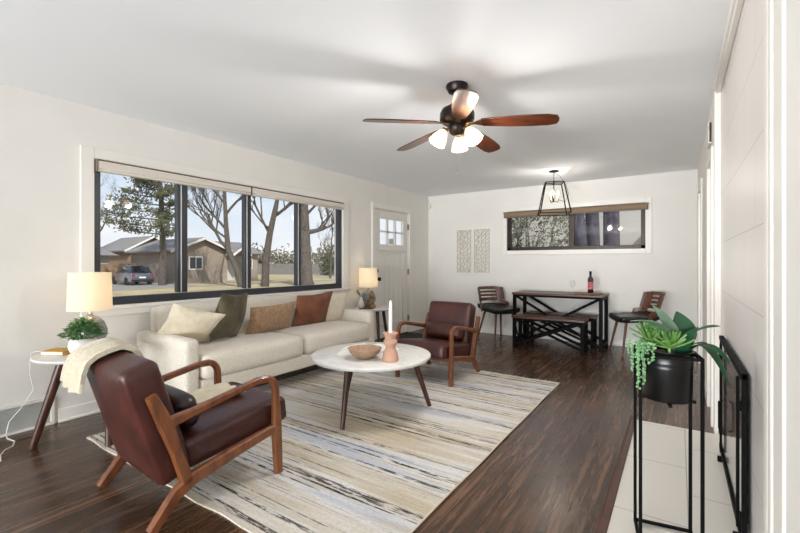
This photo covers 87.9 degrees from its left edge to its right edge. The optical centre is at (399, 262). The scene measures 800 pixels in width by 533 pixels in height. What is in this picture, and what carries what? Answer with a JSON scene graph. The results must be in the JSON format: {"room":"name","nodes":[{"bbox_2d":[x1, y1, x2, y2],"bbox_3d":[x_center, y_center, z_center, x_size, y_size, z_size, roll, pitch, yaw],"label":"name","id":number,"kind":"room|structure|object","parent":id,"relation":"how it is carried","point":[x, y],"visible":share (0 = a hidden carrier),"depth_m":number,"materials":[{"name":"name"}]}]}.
{"room":"living room","nodes":[
{"label":"living room","id":0,"kind":"room"},
{"bbox_2d":[0,83,427,425],"bbox_3d":[-3.216,-0.020,2.305,0.150,2.440,13.250,0,0,34],"label":"wall","id":1,"kind":"structure","parent":0,"point":[41,136],"depth_m":3.14,"materials":[{"name":"paint"}]},
{"bbox_2d":[0,398,54,437],"bbox_3d":[-2.995,1.097,2.482,0.020,0.205,1.490,0,0,34],"label":"air vent","id":2,"kind":"object","parent":1,"relation":"in","point":[15,427],"visible":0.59,"depth_m":2.95,"materials":[{"name":"white metal"}]},
{"bbox_2d":[80,145,350,316],"bbox_3d":[-1.646,-0.242,4.569,0.140,1.355,3.220,0,0,34],"label":"window","id":3,"kind":"structure","parent":1,"relation":"in","point":[89,178],"depth_m":3.94,"materials":[{"name":"white paint"}]},
{"bbox_2d":[94,158,250,194],"bbox_3d":[-2.027,-0.782,3.906,0.060,0.095,1.436,0,0,34],"label":"roller blind","id":4,"kind":"object","parent":3,"relation":"attached to","point":[103,166],"visible":1,"depth_m":3.74,"materials":[{"name":"fabric"}]},
{"bbox_2d":[249,186,343,209],"bbox_3d":[-1.209,-0.782,5.127,0.060,0.095,1.496,0,0,34],"label":"roller blind","id":5,"kind":"object","parent":3,"relation":"attached to","point":[258,192],"visible":0.86,"depth_m":4.99,"materials":[{"name":"fabric"}]},
{"bbox_2d":[58,326,423,422],"bbox_3d":[-1.011,1.150,5.438,0.028,0.100,5.590,0,0,34],"label":"baseboard","id":6,"kind":"structure","parent":1,"relation":"attached to","point":[89,408],"depth_m":3.23,"materials":[{"name":"white paint"}]},
{"bbox_2d":[363,259,367,266],"bbox_3d":[-0.509,0.000,6.202,0.011,0.116,0.120,0,0,34],"label":"light switch","id":7,"kind":"object","parent":1,"relation":"attached to","point":[365,261],"visible":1,"depth_m":6.19,"materials":[{"name":"white plastic"}]},
{"bbox_2d":[372,202,411,340],"bbox_3d":[-0.158,0.135,6.816,0.211,2.130,1.130,0,0,34],"label":"door","id":8,"kind":"structure","parent":1,"relation":"in","point":[393,263],"depth_m":6.83,"materials":[{"name":"white paint"}]},
{"bbox_2d":[0,329,713,532],"bbox_3d":[-0.303,1.260,0.383,7.130,0.120,13.500,0,0,34],"label":"floor","id":9,"kind":"structure","parent":0,"point":[552,473],"depth_m":2.41,"materials":[{"name":"brown wood"}]},
{"bbox_2d":[28,344,139,448],"bbox_3d":[-2.176,0.919,2.914,0.741,0.578,0.641,0,0,34],"label":"side table","id":10,"kind":"object","parent":9,"relation":"on","point":[58,361],"visible":0.33,"depth_m":2.71,"materials":[{"name":"wood"}]},
{"bbox_2d":[40,348,69,355],"bbox_3d":[-2.371,0.617,2.892,0.171,0.026,0.128,0,0,6],"label":"closed book","id":11,"kind":"object","parent":10,"relation":"on","point":[55,351],"visible":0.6,"depth_m":2.84,"materials":[{"name":"paper"}]},
{"bbox_2d":[0,272,112,461],"bbox_3d":[-2.415,0.635,2.908,0.451,1.130,0.672,0,0,34],"label":"table lamp","id":12,"kind":"object","parent":10,"relation":"on","point":[86,291],"visible":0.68,"depth_m":2.96,"materials":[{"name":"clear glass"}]},
{"bbox_2d":[58,317,107,352],"bbox_3d":[-2.169,0.500,2.845,0.273,0.259,0.267,0,0,-20],"label":"potted plant","id":13,"kind":"object","parent":10,"relation":"on","point":[82,325],"visible":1,"depth_m":2.80,"materials":[{"name":"green plant"}]},
{"bbox_2d":[137,292,373,391],"bbox_3d":[-1.253,0.777,4.222,0.862,0.845,2.316,0,0,34],"label":"sofa","id":14,"kind":"object","parent":9,"relation":"on","point":[241,358],"visible":0.7,"depth_m":3.62,"materials":[{"name":"fabric"}]},
{"bbox_2d":[156,303,225,342],"bbox_3d":[-1.727,0.515,3.426,0.238,0.402,0.486,0,0,42],"label":"throw pillow","id":15,"kind":"object","parent":14,"relation":"on","point":[197,324],"visible":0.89,"depth_m":3.34,"materials":[{"name":"beige fabric"}]},
{"bbox_2d":[209,293,247,341],"bbox_3d":[-1.524,0.475,3.710,0.206,0.445,0.466,0,0,15],"label":"throw pillow","id":16,"kind":"object","parent":14,"relation":"on","point":[234,307],"visible":0.92,"depth_m":3.60,"materials":[{"name":"green fabric"}]},
{"bbox_2d":[198,332,302,378],"bbox_3d":[-1.477,0.800,3.752,0.710,0.244,1.025,0,0,34],"label":"seat cushion","id":17,"kind":"object","parent":14,"relation":"on","point":[241,355],"depth_m":3.55,"materials":[{"name":"fabric"}]},
{"bbox_2d":[245,301,295,333],"bbox_3d":[-1.294,0.555,4.177,0.166,0.310,0.587,0,0,34],"label":"lumbar pillow","id":18,"kind":"object","parent":14,"relation":"on","point":[273,317],"visible":0.99,"depth_m":4.09,"materials":[{"name":"brown fabric"}]},
{"bbox_2d":[291,291,332,326],"bbox_3d":[-0.978,0.520,4.615,0.202,0.404,0.519,0,0,42],"label":"throw pillow","id":19,"kind":"object","parent":14,"relation":"on","point":[310,309],"visible":0.97,"depth_m":4.52,"materials":[{"name":"orange leather"}]},
{"bbox_2d":[268,320,368,354],"bbox_3d":[-0.904,0.800,4.607,0.710,0.244,1.025,0,0,34],"label":"seat cushion","id":20,"kind":"object","parent":14,"relation":"on","point":[316,336],"depth_m":4.37,"materials":[{"name":"fabric"}]},
{"bbox_2d":[326,292,347,320],"bbox_3d":[-0.805,0.535,4.945,0.172,0.394,0.434,0,0,34],"label":"throw pillow","id":21,"kind":"object","parent":14,"relation":"on","point":[337,302],"visible":0.56,"depth_m":4.91,"materials":[{"name":"beige fabric"}]},
{"bbox_2d":[86,363,559,532],"bbox_3d":[-0.279,1.193,3.479,2.388,0.014,3.166,0,0,34],"label":"area rug","id":22,"kind":"object","parent":9,"relation":"on","point":[397,457],"visible":0.73,"depth_m":2.62,"materials":[{"name":"beige carpet"}]},
{"bbox_2d":[86,350,285,532],"bbox_3d":[-1.144,0.822,2.281,0.669,0.765,0.873,0,0,37],"label":"armchair","id":23,"kind":"object","parent":22,"relation":"on","point":[129,390],"visible":0.95,"depth_m":1.98,"materials":[{"name":"brown leather"}]},
{"bbox_2d":[60,337,144,393],"bbox_3d":[-1.482,0.497,2.098,0.271,0.216,0.348,0,0,37],"label":"throw blanket","id":24,"kind":"object","parent":23,"relation":"on","point":[77,363],"visible":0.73,"depth_m":2.00,"materials":[{"name":"beige fabric"}]},
{"bbox_2d":[86,350,189,485],"bbox_3d":[-1.300,0.738,2.046,0.536,0.595,0.311,0,0,37],"label":"cushion","id":25,"kind":"object","parent":23,"relation":"on","point":[120,381],"depth_m":1.89,"materials":[{"name":"leather"}]},
{"bbox_2d":[165,384,198,428],"bbox_3d":[-1.215,0.745,2.189,0.460,0.188,0.156,0,0,37],"label":"lumbar cushion","id":26,"kind":"object","parent":23,"relation":"on","point":[181,400],"visible":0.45,"depth_m":2.06,"materials":[{"name":"leather"}]},
{"bbox_2d":[187,382,245,404],"bbox_3d":[-1.116,0.774,2.467,0.294,0.045,0.274,0,0,-43],"label":"throw","id":27,"kind":"object","parent":23,"relation":"on","point":[203,394],"visible":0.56,"depth_m":2.49,"materials":[{"name":"beige fabric"}]},
{"bbox_2d":[181,381,285,467],"bbox_3d":[-1.066,0.889,2.383,0.569,0.220,0.616,0,0,37],"label":"seat cushion","id":28,"kind":"object","parent":23,"relation":"on","point":[224,425],"depth_m":2.20,"materials":[{"name":"leather"}]},
{"bbox_2d":[311,342,430,429],"bbox_3d":[-0.234,0.963,3.358,0.966,0.466,0.960,0,0,34],"label":"coffee table","id":29,"kind":"object","parent":22,"relation":"on","point":[410,356],"visible":0.87,"depth_m":3.11,"materials":[{"name":"white stone"}]},
{"bbox_2d":[348,344,381,358],"bbox_3d":[-0.270,0.691,3.190,0.264,0.078,0.264,0,0,34],"label":"bowl","id":30,"kind":"object","parent":29,"relation":"on","point":[365,351],"visible":1,"depth_m":3.14,"materials":[{"name":"ceramic"}]},
{"bbox_2d":[337,343,397,354],"bbox_3d":[-0.259,0.709,3.423,0.470,0.042,0.270,0,0,4],"label":"open book","id":31,"kind":"object","parent":29,"relation":"on","point":[344,351],"visible":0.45,"depth_m":3.35,"materials":[{"name":"paper"}]},
{"bbox_2d":[382,331,398,362],"bbox_3d":[-0.071,0.624,3.093,0.124,0.213,0.124,0,0,34],"label":"candle holder","id":32,"kind":"object","parent":29,"relation":"on","point":[390,354],"visible":0.97,"depth_m":3.05,"materials":[{"name":"ceramic"}]},
{"bbox_2d":[389,299,391,332],"bbox_3d":[-0.071,0.403,3.093,0.028,0.272,0.028,0,0,34],"label":"candle","id":33,"kind":"object","parent":32,"relation":"on","point":[390,302],"visible":0.78,"depth_m":3.08,"materials":[{"name":"white wax"}]},
{"bbox_2d":[395,301,480,386],"bbox_3d":[0.420,0.822,4.454,0.669,0.765,0.873,0,0,34],"label":"armchair","id":34,"kind":"object","parent":22,"relation":"on","point":[451,351],"visible":0.75,"depth_m":4.44,"materials":[{"name":"brown leather"}]},
{"bbox_2d":[397,338,468,359],"bbox_3d":[0.348,0.889,4.347,0.569,0.220,0.616,0,0,34],"label":"seat cushion","id":35,"kind":"object","parent":34,"relation":"on","point":[439,349],"depth_m":4.13,"materials":[{"name":"leather"}]},
{"bbox_2d":[425,321,463,340],"bbox_3d":[0.487,0.745,4.554,0.460,0.188,0.156,0,0,34],"label":"lumbar cushion","id":36,"kind":"object","parent":34,"relation":"on","point":[438,330],"visible":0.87,"depth_m":4.50,"materials":[{"name":"leather"}]},
{"bbox_2d":[425,301,475,355],"bbox_3d":[0.561,0.738,4.697,0.536,0.595,0.311,0,0,34],"label":"cushion","id":37,"kind":"object","parent":34,"relation":"on","point":[462,313],"depth_m":4.62,"materials":[{"name":"leather"}]},
{"bbox_2d":[354,306,393,341],"bbox_3d":[-0.346,0.917,5.880,0.560,0.575,0.626,0,0,34],"label":"side table","id":38,"kind":"object","parent":9,"relation":"on","point":[377,309],"visible":0.62,"depth_m":5.66,"materials":[{"name":"white stone"}]},
{"bbox_2d":[359,268,377,306],"bbox_3d":[-0.456,0.350,5.950,0.275,0.560,0.275,0,0,-37],"label":"table lamp","id":39,"kind":"object","parent":38,"relation":"on","point":[368,277],"visible":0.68,"depth_m":5.84,"materials":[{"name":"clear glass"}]},
{"bbox_3d":[-0.462,0.624,5.726,0.200,0.012,0.140,0,0,1],"label":"closed book","id":40,"kind":"object","parent":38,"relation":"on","visible":0},
{"bbox_2d":[355,289,369,307],"bbox_3d":[-0.525,0.490,5.753,0.226,0.256,0.150,0,0,-10],"label":"bud vase","id":41,"kind":"object","parent":40,"relation":"on","point":[360,302],"visible":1,"depth_m":5.70,"materials":[{"name":"white ceramic"}]},
{"bbox_2d":[366,290,375,307],"bbox_3d":[-0.406,0.492,5.723,0.118,0.252,0.176,0,0,-21],"label":"figurine","id":42,"kind":"object","parent":40,"relation":"on","point":[370,303],"visible":1,"depth_m":5.69,"materials":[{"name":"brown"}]},
{"bbox_2d":[380,332,422,340],"bbox_3d":[0.117,1.193,6.626,0.460,0.014,0.860,0,0,34],"label":"doormat","id":43,"kind":"object","parent":9,"relation":"on","point":[410,334],"visible":0.27,"depth_m":6.79,"materials":[{"name":"black fabric"}]},
{"bbox_2d":[477,286,519,341],"bbox_3d":[1.534,0.794,6.621,0.536,0.818,0.603,0,0,-22],"label":"dining chair","id":44,"kind":"object","parent":9,"relation":"on","point":[502,307],"visible":0.98,"depth_m":6.71,"materials":[{"name":"black leather"}]},
{"bbox_2d":[511,313,588,354],"bbox_3d":[2.082,0.975,5.785,0.970,0.450,0.330,0,0,34],"label":"bench","id":45,"kind":"object","parent":9,"relation":"on","point":[574,321],"visible":1,"depth_m":5.71,"materials":[{"name":"black metal"}]},
{"bbox_2d":[512,290,608,351],"bbox_3d":[2.356,0.820,6.131,1.250,0.760,0.560,0,0,34],"label":"dining table","id":46,"kind":"object","parent":9,"relation":"on","point":[525,293],"visible":0.85,"depth_m":5.98,"materials":[{"name":"black metal"}]},
{"bbox_2d":[573,292,602,294],"bbox_3d":[2.670,0.431,5.891,0.360,0.018,0.220,0,0,34],"label":"serving board","id":47,"kind":"object","parent":46,"relation":"on","point":[593,293],"visible":0.96,"depth_m":5.80,"materials":[{"name":"brown wood"}]},
{"bbox_2d":[588,271,593,292],"bbox_3d":[2.701,0.270,5.882,0.078,0.305,0.078,0,0,34],"label":"wine bottle","id":48,"kind":"object","parent":47,"relation":"on","point":[590,278],"visible":1,"depth_m":5.86,"materials":[{"name":"black glass"}]},
{"bbox_2d":[525,311,597,348],"bbox_3d":[2.385,0.975,6.166,0.970,0.450,0.280,0,0,34],"label":"bench","id":49,"kind":"object","parent":9,"relation":"on","point":[592,318],"visible":0.6,"depth_m":6.03,"materials":[{"name":"black metal"}]},
{"bbox_2d":[609,291,664,355],"bbox_3d":[3.177,0.794,5.523,0.603,0.818,0.536,0,0,8],"label":"dining chair","id":50,"kind":"object","parent":9,"relation":"on","point":[641,313],"visible":0.84,"depth_m":5.55,"materials":[{"name":"black leather"}]},
{"bbox_2d":[594,415,737,532],"bbox_3d":[1.255,1.194,1.928,0.559,0.013,2.800,0,0,34],"label":"hearth","id":51,"kind":"object","parent":9,"relation":"on","point":[664,447],"visible":0.7,"depth_m":2.22,"materials":[{"name":"tile"}]},
{"bbox_2d":[633,344,704,532],"bbox_3d":[1.135,0.784,1.771,0.224,0.815,0.224,0,0,24],"label":"plant stand","id":52,"kind":"object","parent":51,"relation":"on","point":[698,358],"visible":0.71,"depth_m":1.71,"materials":[{"name":"black metal"}]},
{"bbox_2d":[642,346,694,404],"bbox_3d":[1.135,0.470,1.771,0.200,0.207,0.200,0,0,34],"label":"planter","id":53,"kind":"object","parent":52,"relation":"on","point":[668,381],"visible":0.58,"depth_m":1.69,"materials":[{"name":"black metal"}]},
{"bbox_2d":[625,339,656,388],"bbox_3d":[1.013,0.420,1.738,0.095,0.194,0.117,0,0,1],"label":"succulent","id":54,"kind":"object","parent":53,"relation":"in","point":[641,346],"visible":0.92,"depth_m":1.71,"materials":[{"name":"green plant"}]},
{"bbox_2d":[629,322,669,350],"bbox_3d":[1.101,0.320,1.795,0.148,0.126,0.165,0,0,-13],"label":"succulent","id":55,"kind":"object","parent":53,"relation":"in","point":[647,325],"visible":0.31,"depth_m":1.80,"materials":[{"name":"green plant"}]},
{"bbox_2d":[632,328,667,350],"bbox_3d":[1.077,0.330,1.746,0.133,0.106,0.148,0,0,-13],"label":"succulent","id":56,"kind":"object","parent":53,"relation":"in","point":[648,336],"visible":0.78,"depth_m":1.74,"materials":[{"name":"green plant"}]},
{"bbox_2d":[643,330,694,352],"bbox_3d":[1.114,0.331,1.718,0.175,0.104,0.167,0,0,-37],"label":"succulent","id":57,"kind":"object","parent":53,"relation":"in","point":[672,340],"visible":0.91,"depth_m":1.69,"materials":[{"name":"green plant"}]},
{"bbox_2d":[630,305,730,387],"bbox_3d":[1.175,0.351,1.755,0.421,0.347,0.178,0,0,-4],"label":"plant","id":58,"kind":"object","parent":53,"relation":"in","point":[680,322],"visible":0.66,"depth_m":1.74,"materials":[{"name":"green plant"}]},
{"bbox_2d":[717,335,747,532],"bbox_3d":[1.711,0.824,2.164,0.060,0.735,1.100,0,0,34],"label":"fire screen","id":59,"kind":"object","parent":51,"relation":"on","point":[732,403],"visible":0.98,"depth_m":1.95,"materials":[{"name":"black metal"}]},
{"bbox_2d":[0,0,730,196],"bbox_3d":[-0.303,-1.320,0.383,7.130,0.160,13.500,0,0,34],"label":"ceiling","id":60,"kind":"structure","parent":0,"point":[629,84],"depth_m":2.70,"materials":[{"name":"paint"}]},
{"bbox_2d":[363,80,558,173],"bbox_3d":[0.426,-0.927,2.922,1.282,0.625,1.253,0,0,34],"label":"ceiling fan","id":61,"kind":"object","parent":60,"relation":"hanging from","point":[458,116],"visible":1,"depth_m":2.81,"materials":[{"name":"brown wood"}]},
{"bbox_2d":[537,170,571,215],"bbox_3d":[2.073,-0.947,5.592,0.395,0.586,0.395,0,0,14],"label":"pendant lantern","id":62,"kind":"object","parent":60,"relation":"hanging from","point":[551,194],"visible":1,"depth_m":5.58,"materials":[{"name":"black metal"}]},
{"bbox_2d":[428,169,697,345],"bbox_3d":[3.371,-0.020,5.957,7.030,2.440,0.150,0,0,34],"label":"wall","id":63,"kind":"structure","parent":0,"point":[671,268],"depth_m":6.33,"materials":[{"name":"paint"}]},
{"bbox_2d":[457,230,470,271],"bbox_3d":[1.132,-0.210,7.350,0.272,0.752,0.026,0,0,34],"label":"wall art","id":64,"kind":"object","parent":63,"relation":"attached to","point":[462,232],"visible":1,"depth_m":7.33,"materials":[{"name":"white paint"}]},
{"bbox_2d":[474,229,488,272],"bbox_3d":[1.410,-0.210,7.164,0.282,0.752,0.026,0,0,34],"label":"wall art","id":65,"kind":"object","parent":63,"relation":"attached to","point":[485,243],"visible":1,"depth_m":7.16,"materials":[{"name":"white paint"}]},
{"bbox_2d":[502,197,651,254],"bbox_3d":[2.632,-0.527,6.399,2.150,0.785,0.098,0,0,34],"label":"window","id":66,"kind":"structure","parent":63,"relation":"in","point":[646,215],"depth_m":6.30,"materials":[{"name":"white paint"}]},
{"bbox_2d":[504,202,648,217],"bbox_3d":[2.587,-0.791,6.333,2.080,0.092,0.062,0,0,34],"label":"roller blind","id":67,"kind":"object","parent":66,"relation":"attached to","point":[634,206],"visible":0.94,"depth_m":6.19,"materials":[{"name":"brown fabric"}]},
{"bbox_2d":[479,326,695,351],"bbox_3d":[2.227,1.150,6.617,4.095,0.100,0.026,0,0,34],"label":"baseboard","id":68,"kind":"structure","parent":63,"relation":"attached to","point":[616,342],"depth_m":6.48,"materials":[{"name":"white paint"}]},
{"bbox_2d":[698,0,799,532],"bbox_3d":[2.363,-0.020,2.930,0.235,2.440,6.000,0,0,34],"label":"wall","id":69,"kind":"structure","parent":0,"point":[742,93],"depth_m":1.65,"materials":[{"name":"paint"}]},
{"bbox_2d":[698,178,701,362],"bbox_3d":[3.462,0.147,4.674,0.150,2.105,0.730,0,0,34],"label":"trim","id":70,"kind":"structure","parent":69,"relation":"attached to","point":[700,183],"depth_m":4.44,"materials":[{"name":"white paint"}]},
{"bbox_2d":[696,347,705,398],"bbox_3d":[3.262,1.150,4.495,0.014,0.100,2.340,0,0,34],"label":"baseboard","id":71,"kind":"structure","parent":69,"relation":"attached to","point":[696,347],"depth_m":3.79,"materials":[{"name":"white paint"}]},
{"bbox_2d":[707,121,711,148],"bbox_3d":[2.423,-1.000,3.250,0.022,0.170,0.203,0,0,34],"label":"door chime","id":72,"kind":"object","parent":69,"relation":"attached to","point":[709,127],"visible":0.98,"depth_m":3.17,"materials":[{"name":"white plastic"}]},
{"bbox_2d":[709,122,710,141],"bbox_3d":[2.368,-1.000,3.166,0.014,0.150,0.003,0,0,34],"label":"grille","id":73,"kind":"object","parent":72,"relation":"attached to","point":[709,122],"depth_m":3.17,"materials":[{"name":"white metal"}]},
{"bbox_2d":[706,146,713,426],"bbox_3d":[2.499,0.172,3.237,0.150,2.055,0.590,0,0,34],"label":"trim","id":74,"kind":"structure","parent":69,"relation":"attached to","point":[710,161],"depth_m":3.07,"materials":[{"name":"white paint"}]},
{"bbox_2d":[714,91,720,434],"bbox_3d":[2.240,-0.020,2.929,0.038,2.440,0.080,0,0,34],"label":"trim","id":75,"kind":"structure","parent":69,"relation":"attached to","point":[717,96],"depth_m":2.90,"materials":[{"name":"white paint"}]},
{"bbox_2d":[713,0,743,95],"bbox_3d":[1.682,-1.212,2.099,0.042,0.055,2.120,0,0,34],"label":"trim","id":76,"kind":"structure","parent":69,"relation":"attached to","point":[736,6],"depth_m":2.23,"materials":[{"name":"white paint"}]},
{"bbox_2d":[764,0,785,532],"bbox_3d":[1.027,-0.020,1.112,0.051,2.440,0.270,0,0,34],"label":"trim","id":77,"kind":"structure","parent":69,"relation":"attached to","point":[774,10],"depth_m":1.09,"materials":[{"name":"white paint"}]},
{"label":"outside","id":78,"kind":"structure","parent":0,"visible":0},
{"bbox_2d":[112,267,333,295],"bbox_3d":[-10.971,1.950,55.495,200.000,0.300,200.000,0,0,34],"label":"ground","id":79,"kind":"structure","parent":78,"point":[272,278],"depth_m":33.20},
{"bbox_2d":[100,248,118,263],"bbox_3d":[-31.977,0.100,38.332,9.200,3.400,7.100,0,0,34],"label":"house","id":80,"kind":"structure","parent":79,"relation":"on","point":[104,254],"depth_m":38.53,"materials":[{"name":"white paint"}]},
{"bbox_2d":[100,172,126,231],"bbox_3d":[-36.456,-5.199,47.754,8.426,14.028,6.663,0,0,-2],"label":"bare tree","id":81,"kind":"object","parent":79,"relation":"on","point":[102,209],"visible":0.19,"depth_m":49.30,"materials":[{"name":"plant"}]},
{"bbox_2d":[100,263,137,282],"bbox_3d":[-26.170,0.895,37.391,0.135,1.810,4.700,0,0,34],"label":"fence","id":82,"kind":"object","parent":79,"relation":"on","point":[113,268],"visible":0.29,"depth_m":37.52,"materials":[{"name":"brown wood"}]},
{"bbox_2d":[101,236,158,263],"bbox_3d":[-32.567,-0.720,51.425,8.645,5.040,6.498,0,0,34],"label":"house","id":83,"kind":"structure","parent":79,"relation":"on","point":[121,245],"depth_m":48.82,"materials":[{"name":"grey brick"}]},
{"bbox_2d":[124,237,262,283],"bbox_3d":[-20.035,-0.270,41.563,10.445,4.140,10.238,0,0,34],"label":"house","id":84,"kind":"structure","parent":79,"relation":"on","point":[208,261],"depth_m":38.30,"materials":[{"name":"beige brick"}]},
{"bbox_2d":[171,186,241,286],"bbox_3d":[-13.649,-5.105,31.324,6.327,13.945,6.894,0,0,44],"label":"bare tree","id":85,"kind":"object","parent":79,"relation":"on","point":[208,221],"visible":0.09,"depth_m":31.05,"materials":[{"name":"grey plant"}]},
{"bbox_2d":[100,239,333,272],"bbox_3d":[-26.917,-0.581,74.764,48.914,7.968,80.391,0,0,34],"label":"brush","id":86,"kind":"object","parent":79,"relation":"on","point":[283,260],"visible":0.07,"depth_m":77.16,"materials":[{"name":"green plant"}]},
{"bbox_2d":[238,194,293,286],"bbox_3d":[-9.309,-4.524,31.418,7.830,12.663,5.207,0,0,-20],"label":"bare tree","id":87,"kind":"object","parent":79,"relation":"on","point":[268,242],"visible":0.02,"depth_m":31.50,"materials":[{"name":"grey plant"}]},
{"bbox_2d":[258,263,333,274],"bbox_3d":[-16.989,0.920,66.426,16.104,1.760,0.141,0,0,-18],"label":"fence","id":88,"kind":"object","parent":79,"relation":"on","point":[288,268],"visible":0.26,"depth_m":66.02,"materials":[{"name":"wood"}]},
{"bbox_2d":[301,204,333,284],"bbox_3d":[-7.668,-5.213,31.535,7.969,14.148,4.285,0,0,1],"label":"bare tree","id":89,"kind":"object","parent":79,"relation":"on","point":[306,263],"visible":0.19,"depth_m":30.74,"materials":[{"name":"grey plant"}]},
{"bbox_2d":[316,208,333,277],"bbox_3d":[-7.770,-2.564,49.272,4.448,8.744,4.171,0,0,37],"label":"bare tree","id":90,"kind":"object","parent":79,"relation":"on","point":[332,228],"visible":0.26,"depth_m":48.76,"materials":[{"name":"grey plant"}]},
{"bbox_2d":[318,246,333,274],"bbox_3d":[-10.026,-0.246,60.084,3.717,4.807,3.629,0,0,34],"label":"evergreen shrub","id":91,"kind":"object","parent":79,"relation":"on","point":[325,265],"visible":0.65,"depth_m":59.49,"materials":[{"name":"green plant"}]},
{"bbox_2d":[512,214,601,246],"bbox_3d":[3.373,-0.476,12.364,5.698,4.588,2.938,0,0,34],"label":"leafy bush","id":92,"kind":"object","parent":79,"relation":"on","point":[552,241],"visible":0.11,"depth_m":11.75,"materials":[{"name":"green plant"}]},
{"bbox_2d":[512,210,640,246],"bbox_3d":[7.235,-0.300,10.801,12.000,4.200,2.800,0,0,34],"label":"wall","id":93,"kind":"structure","parent":79,"relation":"on","point":[630,221],"depth_m":12.71,"materials":[{"name":"white paint"}]},
{"bbox_2d":[575,213,588,245],"bbox_3d":[4.046,-1.809,10.046,1.186,7.268,1.526,0,0,-5],"label":"trunk","id":94,"kind":"object","parent":79,"relation":"on","point":[581,239],"visible":0.02,"depth_m":9.58,"materials":[{"name":"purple plant"}]},
{"bbox_2d":[585,213,599,245],"bbox_3d":[5.501,-2.063,10.397,2.036,7.732,0.596,0,0,-27],"label":"trunk","id":95,"kind":"object","parent":79,"relation":"on","point":[592,219],"visible":0.02,"depth_m":9.97,"materials":[{"name":"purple plant"}]},
{"bbox_2d":[603,211,619,244],"bbox_3d":[5.018,-2.063,9.123,1.832,7.731,0.873,0,0,-32],"label":"trunk","id":96,"kind":"object","parent":79,"relation":"on","point":[611,220],"visible":0.03,"depth_m":9.02,"materials":[{"name":"purple plant"}]},
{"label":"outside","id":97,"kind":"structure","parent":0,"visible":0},
{"bbox_2d":[112,279,333,290],"bbox_3d":[-18.322,1.790,36.346,11.100,0.021,80.000,0,0,34],"label":"driveway","id":98,"kind":"structure","parent":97,"point":[119,286],"depth_m":31.57,"materials":[{"name":"concrete"}]},
{"bbox_2d":[112,265,153,284],"bbox_3d":[-22.357,0.993,34.652,4.320,1.595,1.840,0,0,38],"label":"car","id":99,"kind":"object","parent":98,"relation":"on","point":[133,273],"visible":1,"depth_m":33.54,"materials":[{"name":"silver metal"}]},
{"bbox_2d":[100,177,174,284],"bbox_3d":[-19.915,-4.800,32.873,7.506,13.215,5.218,0,0,19],"label":"pine tree","id":100,"kind":"object","parent":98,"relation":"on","point":[164,217],"visible":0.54,"depth_m":32.71,"materials":[{"name":"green plant"}]},
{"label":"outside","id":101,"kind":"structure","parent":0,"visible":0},
{"bbox_2d":[271,273,333,275],"bbox_3d":[-29.092,1.790,76.059,67.000,0.020,8.000,0,0,34],"label":"street","id":102,"kind":"structure","parent":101,"point":[271,273],"depth_m":64.24,"materials":[{"name":"grey asphalt"}]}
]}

